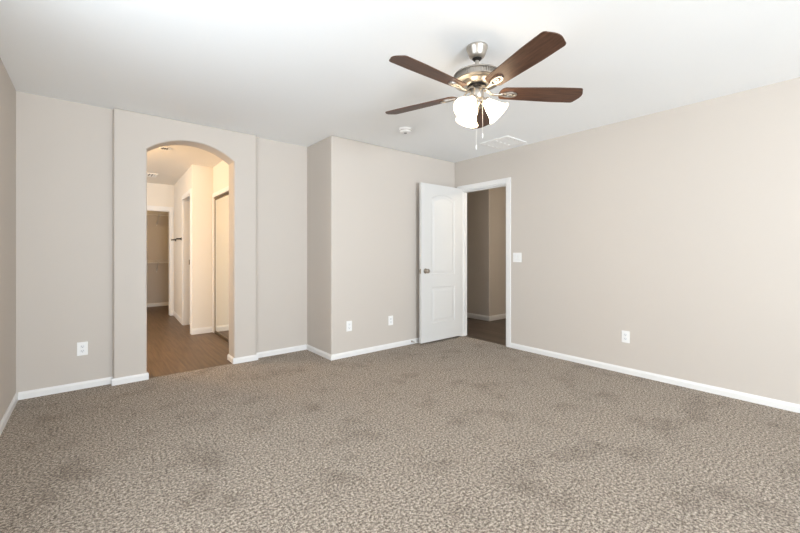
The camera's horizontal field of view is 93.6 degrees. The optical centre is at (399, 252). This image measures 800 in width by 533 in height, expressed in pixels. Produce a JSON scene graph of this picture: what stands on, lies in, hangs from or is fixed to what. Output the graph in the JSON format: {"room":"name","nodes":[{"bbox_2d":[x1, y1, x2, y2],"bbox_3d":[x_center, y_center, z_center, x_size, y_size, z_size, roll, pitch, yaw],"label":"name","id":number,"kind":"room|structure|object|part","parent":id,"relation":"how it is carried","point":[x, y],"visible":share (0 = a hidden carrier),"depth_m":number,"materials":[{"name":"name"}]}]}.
{"room":"empty bedroom","nodes":[
{"label":"empty bedroom","id":0,"kind":"room"},
{"bbox_2d":[0,58,15,420],"bbox_3d":[-0.686,-0.026,0.006,0.120,2.523,7.920,0,0,-39],"label":"wall","id":1,"kind":"structure","parent":0,"point":[7,90],"depth_m":2.66,"materials":[{"name":"beige paint"}]},
{"bbox_2d":[0,393,17,435],"bbox_3d":[-0.626,1.145,0.038,0.013,0.060,7.653,0,0,-39],"label":"baseboard","id":2,"kind":"structure","parent":1,"relation":"attached to","point":[3,422],"depth_m":2.65,"materials":[{"name":"white paint"}]},
{"bbox_2d":[147,211,168,306],"bbox_3d":[-4.617,-0.015,6.573,3.800,2.500,3.680,0,0,-39],"label":"wall","id":3,"kind":"structure","parent":0,"point":[157,236],"depth_m":8.24,"materials":[{"name":"beige paint"}]},
{"bbox_2d":[147,302,168,306],"bbox_3d":[-5.717,1.137,7.913,3.600,0.075,0.013,0,0,-39],"label":"baseboard","id":4,"kind":"structure","parent":3,"relation":"attached to","point":[161,303],"depth_m":8.24,"materials":[{"name":"white paint"}]},
{"bbox_2d":[147,212,168,225],"bbox_3d":[-5.609,-0.723,7.781,3.580,0.276,0.353,0,0,-39],"label":"wire shelf","id":5,"kind":"object","parent":3,"relation":"attached to","point":[157,213],"visible":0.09,"depth_m":7.99,"materials":[{"name":"white metal"}]},
{"bbox_2d":[147,260,168,271],"bbox_3d":[-5.609,0.292,7.781,3.580,0.276,0.353,0,0,-39],"label":"wire shelf","id":6,"kind":"object","parent":3,"relation":"attached to","point":[158,262],"visible":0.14,"depth_m":8.00,"materials":[{"name":"white metal"}]},
{"bbox_2d":[147,183,173,315],"bbox_3d":[-4.751,-0.015,6.735,3.800,2.500,0.120,0,0,-39],"label":"wall","id":7,"kind":"structure","parent":0,"point":[157,194],"depth_m":6.93,"materials":[{"name":"beige paint"}]},
{"bbox_2d":[147,205,173,314],"bbox_3d":[-4.657,0.160,6.802,0.950,2.030,0.136,0,0,-39],"label":"door frame","id":8,"kind":"structure","parent":7,"relation":"attached to","point":[170,210],"depth_m":7.03,"materials":[{"name":"white paint"}]},
{"bbox_2d":[16,91,306,393],"bbox_3d":[-2.141,-0.026,3.840,2.494,2.523,0.147,0,0,-39],"label":"wall","id":9,"kind":"structure","parent":0,"point":[64,149],"depth_m":3.24,"materials":[{"name":"beige paint"}]},
{"bbox_2d":[77,341,87,355],"bbox_3d":[-2.743,0.830,3.245,0.072,0.116,0.008,0,0,-39],"label":"electrical outlet","id":10,"kind":"object","parent":9,"relation":"attached to","point":[82,347],"visible":1,"depth_m":3.24,"materials":[{"name":"white plastic"}]},
{"bbox_2d":[18,372,148,399],"bbox_3d":[-2.735,1.145,3.298,0.862,0.060,0.232,0,0,-39],"label":"baseboard","id":11,"kind":"structure","parent":9,"relation":"attached to","point":[103,381],"depth_m":3.23,"materials":[{"name":"white paint"}]},
{"bbox_2d":[227,345,306,363],"bbox_3d":[-1.494,1.145,4.316,0.862,0.060,0.232,0,0,-39],"label":"baseboard","id":12,"kind":"structure","parent":9,"relation":"attached to","point":[301,347],"depth_m":4.24,"materials":[{"name":"white paint"}]},
{"bbox_2d":[174,166,190,317],"bbox_3d":[-3.604,-0.015,6.311,0.120,2.500,1.996,0,0,-37],"label":"wall","id":13,"kind":"structure","parent":0,"point":[183,184],"depth_m":6.55,"materials":[{"name":"beige paint"}]},
{"bbox_2d":[173,311,181,323],"bbox_3d":[-3.907,1.133,6.599,0.013,0.085,1.161,0,0,-37],"label":"baseboard","id":14,"kind":"structure","parent":13,"relation":"attached to","point":[175,314],"depth_m":6.56,"materials":[{"name":"white paint"}]},
{"bbox_2d":[182,189,191,329],"bbox_3d":[-3.240,0.125,5.819,0.149,2.100,0.891,0,0,-37],"label":"door frame","id":15,"kind":"structure","parent":13,"relation":"attached to","point":[187,197],"depth_m":6.09,"materials":[{"name":"white paint"}]},
{"bbox_2d":[113,108,255,378],"bbox_3d":[-2.124,-0.026,3.808,1.250,2.523,0.219,0,0,-39],"label":"wall","id":16,"kind":"structure","parent":0,"point":[135,134],"depth_m":3.49,"materials":[{"name":"beige paint"}]},
{"bbox_2d":[191,165,212,334],"bbox_3d":[-2.675,-0.015,5.715,0.885,2.500,0.110,0,0,-39],"label":"wall","id":17,"kind":"structure","parent":0,"point":[201,176],"depth_m":5.47,"materials":[{"name":"beige paint"}]},
{"bbox_2d":[190,326,211,334],"bbox_3d":[-2.893,1.133,5.489,0.288,0.085,0.063,0,0,-39],"label":"baseboard","id":18,"kind":"structure","parent":17,"relation":"attached to","point":[193,331],"depth_m":5.45,"materials":[{"name":"white paint"}]},
{"bbox_2d":[213,161,228,331],"bbox_3d":[-2.007,-0.015,5.118,0.610,2.500,1.660,0,0,-39],"label":"wall","id":19,"kind":"structure","parent":0,"point":[221,170],"depth_m":5.33,"materials":[{"name":"beige paint"}]},
{"bbox_2d":[212,186,228,332],"bbox_3d":[-2.259,0.152,4.933,0.014,2.045,1.594,0,0,-39],"label":"door frame","id":20,"kind":"structure","parent":19,"relation":"attached to","point":[225,189],"depth_m":5.50,"materials":[{"name":"white paint"}]},
{"bbox_2d":[214,191,228,341],"bbox_3d":[-2.219,0.183,4.940,0.058,1.984,1.513,0,0,-39],"label":"door track","id":21,"kind":"object","parent":19,"relation":"attached to","point":[225,193],"visible":0.29,"depth_m":5.21,"materials":[{"name":"brown metal"}]},
{"bbox_2d":[215,193,228,339],"bbox_3d":[-2.460,0.188,5.214,0.028,1.935,0.783,0,0,-39],"label":"door","id":22,"kind":"structure","parent":21,"relation":"attached to","point":[221,203],"depth_m":5.20,"materials":[{"name":"white mirror"}]},
{"bbox_2d":[307,135,454,354],"bbox_3d":[-0.217,-0.026,5.029,1.990,2.523,0.750,0,0,-39],"label":"wall","id":23,"kind":"structure","parent":0,"point":[363,198],"depth_m":4.44,"materials":[{"name":"beige paint"}]},
{"bbox_2d":[306,344,331,360],"bbox_3d":[-0.940,1.145,4.332,0.013,0.060,0.616,0,0,-39],"label":"baseboard","id":24,"kind":"structure","parent":23,"relation":"attached to","point":[326,355],"depth_m":4.30,"materials":[{"name":"white paint"}]},
{"bbox_2d":[346,321,351,331],"bbox_3d":[-0.573,0.830,4.246,0.072,0.116,0.008,0,0,-39],"label":"electrical outlet","id":25,"kind":"object","parent":23,"relation":"attached to","point":[348,323],"visible":1,"depth_m":4.24,"materials":[{"name":"white plastic"}]},
{"bbox_2d":[332,338,418,359],"bbox_3d":[0.025,1.145,4.734,1.990,0.060,0.013,0,0,-39],"label":"baseboard","id":26,"kind":"structure","parent":23,"relation":"attached to","point":[405,342],"depth_m":4.45,"materials":[{"name":"white paint"}]},
{"bbox_2d":[388,316,392,324],"bbox_3d":[-0.114,0.835,4.623,0.072,0.116,0.008,0,0,-39],"label":"electrical outlet","id":27,"kind":"object","parent":23,"relation":"attached to","point":[390,318],"visible":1,"depth_m":4.62,"materials":[{"name":"white plastic"}]},
{"bbox_2d":[0,306,799,532],"bbox_3d":[0.173,1.210,4.282,8.300,0.070,13.200,0,0,-39],"label":"floor","id":28,"kind":"structure","parent":0,"point":[457,434],"depth_m":2.24,"materials":[{"name":"grey carpet"}]},
{"bbox_2d":[0,0,799,184],"bbox_3d":[-0.898,-1.327,3.325,5.430,0.123,13.320,0,0,-39],"label":"ceiling","id":29,"kind":"structure","parent":0,"point":[305,73],"depth_m":2.52,"materials":[{"name":"white paint"}]},
{"bbox_2d":[147,173,157,177],"bbox_3d":[-4.081,-1.259,6.069,0.260,0.012,0.320,0,0,-39],"label":"ceiling vent","id":30,"kind":"object","parent":29,"relation":"in","point":[148,174],"visible":0.56,"depth_m":6.10,"materials":[{"name":"white plastic"}]},
{"bbox_2d":[159,146,170,149],"bbox_3d":[-2.833,-1.258,4.532,0.136,0.013,0.136,0,0,-39],"label":"recessed light","id":31,"kind":"object","parent":29,"relation":"in","point":[164,147],"visible":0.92,"depth_m":4.52,"materials":[{"name":"white plastic"}]},
{"bbox_2d":[399,127,411,133],"bbox_3d":[0.058,-1.265,3.909,0.132,0.046,0.132,0,0,-39],"label":"smoke detector","id":32,"kind":"object","parent":29,"relation":"attached to","point":[403,130],"visible":1,"depth_m":3.87,"materials":[{"name":"white plastic"}]},
{"bbox_2d":[385,31,582,149],"bbox_3d":[0.435,-0.962,2.385,1.242,0.653,1.294,0,0,32],"label":"ceiling fan","id":33,"kind":"object","parent":29,"relation":"hanging from","point":[475,111],"visible":1,"depth_m":2.29,"materials":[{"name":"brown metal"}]},
{"bbox_3d":[0.137,-1.003,2.573,0.537,0.006,0.146,0,12,32],"label":"blade","id":34,"kind":"part","parent":33,"relation":"part of","materials":[{"name":"brown wood"}]},
{"bbox_3d":[0.169,-1.003,2.094,0.537,0.006,0.146,0,12,-40],"label":"blade","id":35,"kind":"part","parent":33,"relation":"part of","materials":[{"name":"brown wood"}]},
{"bbox_3d":[0.395,-0.885,2.267,0.140,0.155,0.149,0,0,6],"label":"lamp shade","id":36,"kind":"part","parent":33,"relation":"part of","materials":[{"name":"white glass"}]},
{"bbox_3d":[0.453,-0.885,2.469,0.149,0.155,0.153,0,0,-39],"label":"lamp shade","id":37,"kind":"part","parent":33,"relation":"part of","materials":[{"name":"white glass"}]},
{"bbox_3d":[0.583,-1.003,2.752,0.146,0.006,0.537,-12,-3,14],"label":"blade","id":38,"kind":"part","parent":33,"relation":"part of","materials":[{"name":"brown wood"}]},
{"bbox_3d":[0.514,-0.853,2.335,0.002,0.228,0.002,0,0,-39],"label":"pull chain","id":39,"kind":"part","parent":33,"relation":"part of","materials":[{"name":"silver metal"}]},
{"bbox_3d":[0.606,-0.885,2.334,0.142,0.155,0.149,0,0,-39],"label":"lamp shade","id":40,"kind":"part","parent":33,"relation":"part of","materials":[{"name":"white glass"}]},
{"bbox_3d":[0.635,-1.003,1.976,0.146,0.006,0.537,13,-5,-21],"label":"blade","id":41,"kind":"part","parent":33,"relation":"part of","materials":[{"name":"brown wood"}]},
{"bbox_3d":[0.890,-1.003,2.383,0.537,0.006,0.146,0,-12,-4],"label":"blade","id":42,"kind":"part","parent":33,"relation":"part of","materials":[{"name":"brown wood"}]},
{"bbox_2d":[480,135,526,149],"bbox_3d":[1.207,-1.280,4.393,0.380,0.015,0.380,0,0,-39],"label":"ceiling vent","id":43,"kind":"object","parent":29,"relation":"in","point":[507,141],"visible":1,"depth_m":4.37,"materials":[{"name":"white plastic"}]},
{"bbox_2d":[467,186,505,320],"bbox_3d":[0.937,-0.015,8.542,1.714,2.500,3.983,0,0,-39],"label":"wall","id":44,"kind":"structure","parent":0,"point":[486,209],"depth_m":6.62,"materials":[{"name":"beige paint"}]},
{"bbox_2d":[467,313,505,320],"bbox_3d":[0.936,1.133,8.533,1.727,0.085,3.996,0,0,-39],"label":"baseboard","id":45,"kind":"structure","parent":44,"relation":"attached to","point":[469,315],"depth_m":6.61,"materials":[{"name":"white paint"}]},
{"bbox_2d":[455,77,799,404],"bbox_3d":[1.728,-0.026,4.316,0.113,2.523,11.520,0,0,-39],"label":"wall","id":46,"kind":"structure","parent":0,"point":[677,229],"depth_m":3.37,"materials":[{"name":"beige paint"}]},
{"bbox_2d":[419,182,461,343],"bbox_3d":[0.561,0.131,5.026,0.800,2.045,0.169,0,0,-39],"label":"door","id":47,"kind":"structure","parent":46,"relation":"in","point":[440,207],"depth_m":4.97,"materials":[{"name":"white paint"}]},
{"bbox_2d":[457,177,510,347],"bbox_3d":[1.141,0.120,5.031,0.145,2.110,0.880,0,0,-39],"label":"door frame","id":48,"kind":"structure","parent":46,"relation":"attached to","point":[507,181],"depth_m":4.88,"materials":[{"name":"white paint"}]},
{"bbox_2d":[513,253,521,261],"bbox_3d":[1.428,0.058,4.582,0.012,0.116,0.118,0,0,-39],"label":"light switch","id":49,"kind":"object","parent":46,"relation":"attached to","point":[517,257],"visible":1,"depth_m":4.58,"materials":[{"name":"white plastic"}]},
{"bbox_2d":[622,330,629,342],"bbox_3d":[2.193,0.818,3.653,0.008,0.116,0.072,0,0,-39],"label":"electrical outlet","id":50,"kind":"object","parent":46,"relation":"attached to","point":[625,334],"visible":1,"depth_m":3.65,"materials":[{"name":"white plastic"}]},
{"bbox_2d":[511,343,799,412],"bbox_3d":[3.315,1.145,2.283,0.013,0.060,6.123,0,0,-39],"label":"baseboard","id":51,"kind":"structure","parent":46,"relation":"attached to","point":[793,407],"depth_m":3.34,"materials":[{"name":"white paint"}]}
]}

